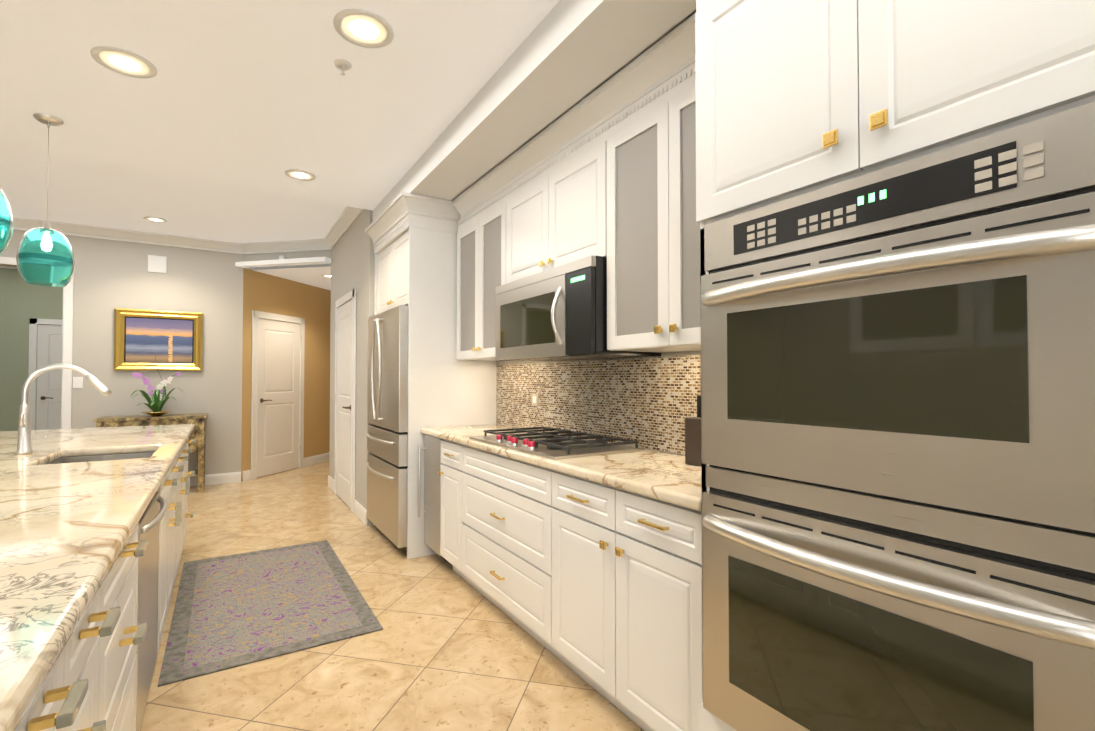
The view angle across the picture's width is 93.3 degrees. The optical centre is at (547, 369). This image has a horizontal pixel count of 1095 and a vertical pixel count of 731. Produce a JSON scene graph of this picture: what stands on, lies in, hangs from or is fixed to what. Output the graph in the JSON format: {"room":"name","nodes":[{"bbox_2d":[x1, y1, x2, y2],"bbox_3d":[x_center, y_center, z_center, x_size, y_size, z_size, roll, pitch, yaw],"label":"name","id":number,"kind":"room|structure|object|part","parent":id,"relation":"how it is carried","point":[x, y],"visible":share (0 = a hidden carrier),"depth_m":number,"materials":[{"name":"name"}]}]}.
{"room":"kitchen","nodes":[
{"label":"kitchen","id":0,"kind":"room"},
{"bbox_2d":[0,268,62,430],"bbox_3d":[-7.985,-0.062,7.031,6.140,2.899,0.141,1,-1,-32],"label":"wall","id":1,"kind":"structure","parent":0,"point":[22,302],"depth_m":7.27,"materials":[{"name":"green"}]},
{"bbox_2d":[0,266,16,268],"bbox_3d":[-7.314,-1.456,7.349,4.390,0.098,0.068,1,-1,-32],"label":"crown molding","id":2,"kind":"structure","parent":1,"relation":"attached to","point":[8,267],"depth_m":7.24,"materials":[{"name":"white"}]},
{"bbox_2d":[28,318,61,429],"bbox_3d":[-6.938,0.339,7.575,0.973,2.117,0.030,1,-1,-32],"label":"door","id":3,"kind":"structure","parent":1,"relation":"in","point":[45,347],"depth_m":7.42,"materials":[{"name":"white wood"}]},
{"bbox_2d":[0,229,242,474],"bbox_3d":[-6.429,-0.101,4.697,6.300,2.899,0.188,1,-1,-32],"label":"wall","id":4,"kind":"structure","parent":0,"point":[110,276],"depth_m":5.91,"materials":[{"name":"grey paint"}]},
{"bbox_2d":[0,257,73,428],"bbox_3d":[-5.752,0.109,5.137,1.564,2.491,0.158,1,-1,-32],"label":"trim","id":5,"kind":"structure","parent":4,"relation":"attached to","point":[67,345],"depth_m":5.47,"materials":[{"name":"white wood"}]},
{"bbox_2d":[73,377,82,387],"bbox_3d":[-5.011,0.142,5.519,0.080,0.120,0.006,1,-1,-32],"label":"switch plate","id":6,"kind":"object","parent":4,"relation":"attached to","point":[77,382],"visible":0.52,"depth_m":5.51,"materials":[{"name":"white plastic"}]},
{"bbox_2d":[148,255,166,272],"bbox_3d":[-4.445,-1.197,5.890,0.170,0.190,0.016,1,-1,-32],"label":"air vent grille","id":7,"kind":"object","parent":4,"relation":"attached to","point":[158,264],"visible":1,"depth_m":5.88,"materials":[{"name":"white plastic"}]},
{"bbox_3d":[-4.408,-0.326,5.881,0.803,0.684,0.045,1,-1,-32],"label":"framed painting","id":8,"kind":"part","parent":4,"relation":"part of"},
{"bbox_3d":[-4.415,-0.326,5.893,0.609,0.490,0.010,1,-1,-32],"label":"canvas painting","id":9,"kind":"part","parent":4,"relation":"part of"},
{"bbox_2d":[0,107,346,242],"bbox_3d":[-1.909,-1.633,2.873,12.000,0.100,19.000,1,-1,-32],"label":"ceiling","id":10,"kind":"structure","parent":0,"point":[85,193],"depth_m":4.81,"materials":[{"name":"white paint"}]},
{"bbox_2d":[143,216,167,222],"bbox_3d":[-4.031,-1.536,5.319,0.200,0.008,0.200,1,-1,-32],"label":"recessed light","id":11,"kind":"object","parent":10,"relation":"in","point":[155,219],"visible":0.96,"depth_m":5.31,"materials":[{"name":"white"}]},
{"bbox_2d":[190,472,240,486],"bbox_3d":[-4.391,1.306,5.885,1.580,0.124,0.016,1,-1,-32],"label":"baseboard","id":12,"kind":"structure","parent":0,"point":[233,477],"depth_m":6.17,"materials":[{"name":"white wood"}]},
{"bbox_2d":[0,0,559,209],"bbox_3d":[0.722,-1.548,-0.402,2.827,0.179,10.660,1,-1,-32],"label":"ceiling","id":13,"kind":"structure","parent":0,"point":[260,95],"depth_m":2.56,"materials":[{"name":"white paint"}]},
{"bbox_2d":[0,189,13,254],"bbox_3d":[-2.370,-0.950,2.137,0.236,0.930,0.236,1,-1,-32],"label":"pendant lamp","id":14,"kind":"object","parent":13,"relation":"hanging from","point":[6,224],"visible":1,"depth_m":2.16,"materials":[{"name":"teal glass"}]},
{"bbox_2d":[16,113,74,286],"bbox_3d":[-2.792,-0.938,2.887,0.236,0.930,0.236,1,-1,-32],"label":"pendant lamp","id":15,"kind":"object","parent":13,"relation":"hanging from","point":[44,255],"visible":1,"depth_m":2.82,"materials":[{"name":"teal glass"}]},
{"bbox_2d":[90,46,156,77],"bbox_3d":[-1.943,-1.406,2.376,0.238,0.008,0.238,1,-1,-32],"label":"recessed light","id":16,"kind":"object","parent":13,"relation":"in","point":[123,62],"visible":1,"depth_m":2.37,"materials":[{"name":"white"}]},
{"bbox_2d":[285,169,315,180],"bbox_3d":[-1.763,-1.383,3.692,0.200,0.008,0.200,1,-1,-32],"label":"recessed light","id":17,"kind":"object","parent":13,"relation":"in","point":[298,174],"visible":0.96,"depth_m":3.68,"materials":[{"name":"white"}]},
{"bbox_2d":[334,59,351,75],"bbox_3d":[-0.946,-1.385,2.391,0.080,0.048,0.080,1,-1,-32],"label":"sprinkler","id":18,"kind":"object","parent":13,"relation":"attached to","point":[342,65],"visible":0.96,"depth_m":2.38,"materials":[{"name":"white metal"}]},
{"bbox_2d":[333,8,393,47],"bbox_3d":[-0.762,-1.410,2.148,0.238,0.008,0.238,1,-1,-32],"label":"recessed light","id":19,"kind":"object","parent":13,"relation":"in","point":[363,28],"visible":1,"depth_m":2.14,"materials":[{"name":"white"}]},
{"bbox_2d":[235,257,330,289],"bbox_3d":[-2.771,-1.243,7.872,1.236,0.050,3.600,0,-1,13],"label":"ceiling","id":20,"kind":"structure","parent":0,"point":[311,276],"depth_m":6.45,"materials":[{"name":"white paint"}]},
{"bbox_2d":[241,268,330,481],"bbox_3d":[-2.755,0.093,7.918,1.596,2.620,3.539,0,-1,13],"label":"wall","id":21,"kind":"structure","parent":0,"point":[309,304],"depth_m":7.44,"materials":[{"name":"brown paint"}]},
{"bbox_2d":[251,310,304,479],"bbox_3d":[-3.580,0.328,6.918,0.030,2.117,0.943,0,-1,13],"label":"hall door","id":22,"kind":"structure","parent":21,"relation":"in","point":[277,422],"depth_m":6.88,"materials":[{"name":"white wood"}]},
{"bbox_2d":[303,452,329,466],"bbox_3d":[-3.234,1.349,8.446,1.569,0.124,1.569,1,-1,-32],"label":"baseboard","id":23,"kind":"structure","parent":21,"relation":"attached to","point":[311,460],"depth_m":7.64,"materials":[{"name":"white wood"}]},
{"bbox_2d":[243,250,330,269],"bbox_3d":[-3.135,-1.384,6.303,1.196,0.279,0.140,0,-1,11],"label":"wall","id":24,"kind":"structure","parent":0,"point":[287,255],"depth_m":6.25,"materials":[{"name":"grey paint"}]},
{"bbox_2d":[13,206,363,253],"bbox_3d":[-4.634,-1.502,4.178,5.568,0.113,2.728,1,-1,-32],"label":"crown molding","id":25,"kind":"structure","parent":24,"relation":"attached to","point":[347,218],"depth_m":5.83,"materials":[{"name":"white"}]},
{"bbox_2d":[329,209,373,524],"bbox_3d":[-1.678,-0.087,5.517,0.885,2.899,1.919,1,-1,-32],"label":"wall","id":26,"kind":"structure","parent":0,"point":[352,258],"depth_m":4.81,"materials":[{"name":"grey paint"}]},
{"bbox_2d":[328,475,333,491],"bbox_3d":[-2.458,1.306,5.889,0.014,0.124,0.418,1,-1,-32],"label":"baseboard","id":27,"kind":"structure","parent":26,"relation":"attached to","point":[330,480],"depth_m":5.89,"materials":[{"name":"white wood"}]},
{"bbox_2d":[334,289,355,512],"bbox_3d":[-2.084,0.300,5.291,0.030,2.117,0.973,1,-1,-32],"label":"pantry door","id":28,"kind":"structure","parent":26,"relation":"in","point":[345,386],"depth_m":5.24,"materials":[{"name":"white wood"}]},
{"bbox_2d":[354,500,366,524],"bbox_3d":[-1.681,1.285,4.648,0.014,0.124,0.470,1,-1,-32],"label":"baseboard","id":29,"kind":"structure","parent":26,"relation":"attached to","point":[360,511],"depth_m":4.62,"materials":[{"name":"white wood"}]},
{"bbox_2d":[140,461,643,730],"bbox_3d":[-1.909,1.357,2.822,12.000,0.080,19.000,1,-1,-32],"label":"floor","id":30,"kind":"structure","parent":0,"point":[447,648],"depth_m":2.31,"materials":[{"name":"tile"}]},
{"bbox_2d":[19,569,110,730],"bbox_3d":[-1.288,0.842,0.565,1.122,0.870,0.600,1,-1,-32],"label":"base cabinet","id":31,"kind":"object","parent":30,"relation":"on","point":[89,683],"depth_m":0.96,"materials":[{"name":"white wood"}]},
{"bbox_2d":[61,452,178,629],"bbox_3d":[-2.328,0.870,2.228,1.122,0.870,0.817,1,-1,-32],"label":"base cabinet","id":32,"kind":"object","parent":30,"relation":"on","point":[171,517],"depth_m":2.58,"materials":[{"name":"white wood"}]},
{"bbox_2d":[107,522,146,730],"bbox_3d":[-1.605,0.851,1.072,1.122,0.870,0.596,1,-1,-32],"label":"base cabinet","id":33,"kind":"object","parent":30,"relation":"on","point":[126,634],"depth_m":1.40,"materials":[{"name":"white wood"}]},
{"bbox_2d":[93,413,207,492],"bbox_3d":[-4.315,0.939,5.675,0.960,0.849,0.456,1,-1,-32],"label":"console table","id":34,"kind":"object","parent":30,"relation":"on","point":[197,434],"visible":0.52,"depth_m":5.67,"materials":[{"name":"beige stone"}]},
{"bbox_2d":[130,356,183,415],"bbox_3d":[-4.239,0.183,5.637,0.487,0.660,0.530,1,-1,-32],"label":"orchid arrangement","id":35,"kind":"object","parent":34,"relation":"on","point":[158,401],"visible":1,"depth_m":5.62,"materials":[{"name":"green plant"}]},
{"bbox_2d":[143,475,166,651],"bbox_3d":[-1.937,0.860,1.603,1.122,0.870,0.657,1,-1,-32],"label":"base cabinet","id":36,"kind":"object","parent":30,"relation":"on","point":[162,488],"depth_m":2.24,"materials":[{"name":"white wood"}]},
{"bbox_2d":[136,490,166,730],"bbox_3d":[-1.694,0.806,1.733,0.668,0.753,0.604,1,-1,-32],"label":"dishwasher","id":37,"kind":"object","parent":36,"relation":"in","point":[148,571],"visible":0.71,"depth_m":1.84,"materials":[{"name":"silver metal"}]},
{"bbox_2d":[179,441,186,562],"bbox_3d":[-2.747,0.882,2.896,1.122,0.870,0.760,1,-1,-32],"label":"base cabinet","id":38,"kind":"object","parent":30,"relation":"on","point":[183,453],"depth_m":3.35,"materials":[{"name":"white wood"}]},
{"bbox_2d":[187,439,190,517],"bbox_3d":[-3.074,0.891,3.418,1.122,0.870,0.472,1,-1,-32],"label":"base cabinet","id":39,"kind":"object","parent":30,"relation":"on","point":[188,441],"depth_m":3.68,"materials":[{"name":"white wood"}]},
{"bbox_2d":[0,424,193,730],"bbox_3d":[-1.834,0.392,1.116,1.540,0.040,5.800,1,-1,-32],"label":"countertop","id":40,"kind":"structure","parent":39,"relation":"on","point":[66,530],"depth_m":1.23,"materials":[{"name":"stone"}]},
{"bbox_2d":[15,364,111,454],"bbox_3d":[-2.300,0.184,2.462,0.344,0.421,0.109,1,-1,-32],"label":"faucet","id":41,"kind":"object","parent":40,"relation":"on","point":[24,438],"visible":1,"depth_m":2.41,"materials":[{"name":"silver metal"}]},
{"bbox_2d":[49,452,153,463],"bbox_3d":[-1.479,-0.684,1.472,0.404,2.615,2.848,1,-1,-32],"label":"sink basin","id":42,"kind":"object","parent":40,"relation":"in","point":[101,458],"depth_m":2.63,"materials":[{"name":"silver metal"}]},
{"bbox_2d":[158,540,382,686],"bbox_3d":[-1.656,1.317,3.070,0.910,0.008,1.670,1,-1,-32],"label":"rug","id":43,"kind":"object","parent":30,"relation":"on","point":[234,610],"visible":1,"depth_m":2.81,"materials":[{"name":"grey fabric"}]},
{"bbox_2d":[366,305,407,550],"bbox_3d":[-1.014,0.449,4.189,0.799,1.778,0.940,1,-1,-32],"label":"refrigerator","id":44,"kind":"object","parent":30,"relation":"on","point":[387,420],"visible":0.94,"depth_m":3.84,"materials":[{"name":"silver metal"}]},
{"bbox_2d":[365,192,496,558],"bbox_3d":[-0.961,0.066,4.186,0.770,2.546,1.075,1,-1,-32],"label":"cabinet","id":45,"kind":"object","parent":30,"relation":"on","point":[413,237],"visible":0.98,"depth_m":3.76,"materials":[{"name":"white wood"}]},
{"bbox_2d":[418,434,452,565],"bbox_3d":[-0.562,0.894,3.656,0.638,0.871,0.326,1,-1,-32],"label":"beverage cooler","id":46,"kind":"object","parent":30,"relation":"on","point":[432,486],"visible":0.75,"depth_m":3.52,"materials":[{"name":"silver metal"}]},
{"bbox_2d":[438,440,457,573],"bbox_3d":[-0.355,0.889,3.378,0.586,0.872,0.359,1,-1,-32],"label":"base cabinet","id":47,"kind":"object","parent":30,"relation":"on","point":[448,473],"depth_m":3.24,"materials":[{"name":"white wood"}]},
{"bbox_2d":[420,424,701,510],"bbox_3d":[0.029,0.420,2.747,0.609,0.040,2.547,1,-1,-32],"label":"countertop","id":48,"kind":"structure","parent":47,"relation":"on","point":[675,479],"depth_m":2.06,"materials":[{"name":"stone"}]},
{"bbox_2d":[469,427,643,459],"bbox_3d":[0.005,0.375,2.754,0.515,0.050,0.915,1,-1,-32],"label":"cooktop","id":49,"kind":"object","parent":48,"relation":"in","point":[555,444],"visible":1,"depth_m":2.57,"materials":[{"name":"silver metal"}]},
{"bbox_2d":[685,395,700,466],"bbox_3d":[0.660,0.234,2.120,0.160,0.310,0.110,1,-1,-32],"label":"knife block","id":50,"kind":"object","parent":48,"relation":"on","point":[692,440],"visible":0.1,"depth_m":2.09,"materials":[{"name":"brown"}]},
{"bbox_2d":[458,444,545,647],"bbox_3d":[0.003,0.879,2.806,0.586,0.872,0.990,1,-1,-32],"label":"base cabinet","id":51,"kind":"object","parent":30,"relation":"on","point":[502,500],"depth_m":2.60,"materials":[{"name":"white wood"}]},
{"bbox_2d":[546,468,701,730],"bbox_3d":[0.491,0.866,2.027,0.586,0.872,0.849,1,-1,-32],"label":"base cabinet","id":52,"kind":"object","parent":30,"relation":"on","point":[596,586],"depth_m":1.81,"materials":[{"name":"white wood"}]},
{"bbox_2d":[695,0,1094,730],"bbox_3d":[0.913,0.016,1.261,0.696,2.547,0.919,1,-1,-32],"label":"tall cabinet","id":53,"kind":"object","parent":30,"relation":"on","point":[795,98],"visible":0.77,"depth_m":1.13,"materials":[{"name":"white wood"}]},
{"bbox_2d":[701,102,1094,730],"bbox_3d":[0.872,0.267,1.249,0.704,1.355,0.800,1,-1,-32],"label":"double oven","id":54,"kind":"object","parent":53,"relation":"in","point":[898,428],"visible":1,"depth_m":1.00,"materials":[{"name":"silver metal"}]},
{"bbox_2d":[373,0,695,220],"bbox_3d":[1.616,-1.364,0.155,0.716,0.169,10.659,1,-1,-32],"label":"soffit","id":55,"kind":"structure","parent":0,"point":[565,56],"depth_m":2.29,"materials":[{"name":"white paint"}]},
{"bbox_2d":[497,350,700,455],"bbox_3d":[1.977,-0.175,0.372,0.150,2.899,10.680,1,-1,-32],"label":"wall","id":56,"kind":"structure","parent":0,"point":[682,353],"depth_m":2.52,"materials":[{"name":"grey paint"}]},
{"bbox_2d":[456,187,503,360],"bbox_3d":[-0.315,-0.585,3.564,0.344,1.028,0.786,1,-1,-32],"label":"upper cabinet","id":57,"kind":"object","parent":56,"relation":"attached to","point":[480,234],"depth_m":3.47,"materials":[{"name":"white wood"}]},
{"bbox_2d":[504,115,603,283],"bbox_3d":[0.151,-0.805,2.823,0.344,0.613,0.968,1,-1,-32],"label":"upper cabinet","id":58,"kind":"object","parent":56,"relation":"attached to","point":[554,209],"depth_m":2.66,"materials":[{"name":"white wood"}]},
{"bbox_2d":[495,255,660,361],"bbox_3d":[0.096,-0.277,2.779,0.474,0.440,0.952,1,-1,-32],"label":"over-the-range microwave","id":59,"kind":"object","parent":58,"relation":"attached to","point":[557,314],"visible":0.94,"depth_m":2.51,"materials":[{"name":"silver metal"}]},
{"bbox_2d":[496,355,700,454],"bbox_3d":[0.286,0.176,2.913,0.010,0.454,2.547,1,-1,-32],"label":"backsplash","id":60,"kind":"structure","parent":56,"relation":"attached to","point":[649,403],"depth_m":2.82,"materials":[{"name":"tile"}]},
{"bbox_2d":[532,394,537,404],"bbox_3d":[-0.085,0.205,3.489,0.006,0.075,0.080,1,-1,-32],"label":"electrical outlet plate","id":61,"kind":"object","parent":60,"relation":"attached to","point":[534,399],"visible":1,"depth_m":3.48,"materials":[{"name":"beige plastic"}]},
{"bbox_2d":[604,55,700,352],"bbox_3d":[0.612,-0.605,2.083,0.344,1.038,0.766,1,-1,-32],"label":"upper cabinet","id":62,"kind":"object","parent":56,"relation":"attached to","point":[607,168],"depth_m":2.07,"materials":[{"name":"white wood"}]}
]}

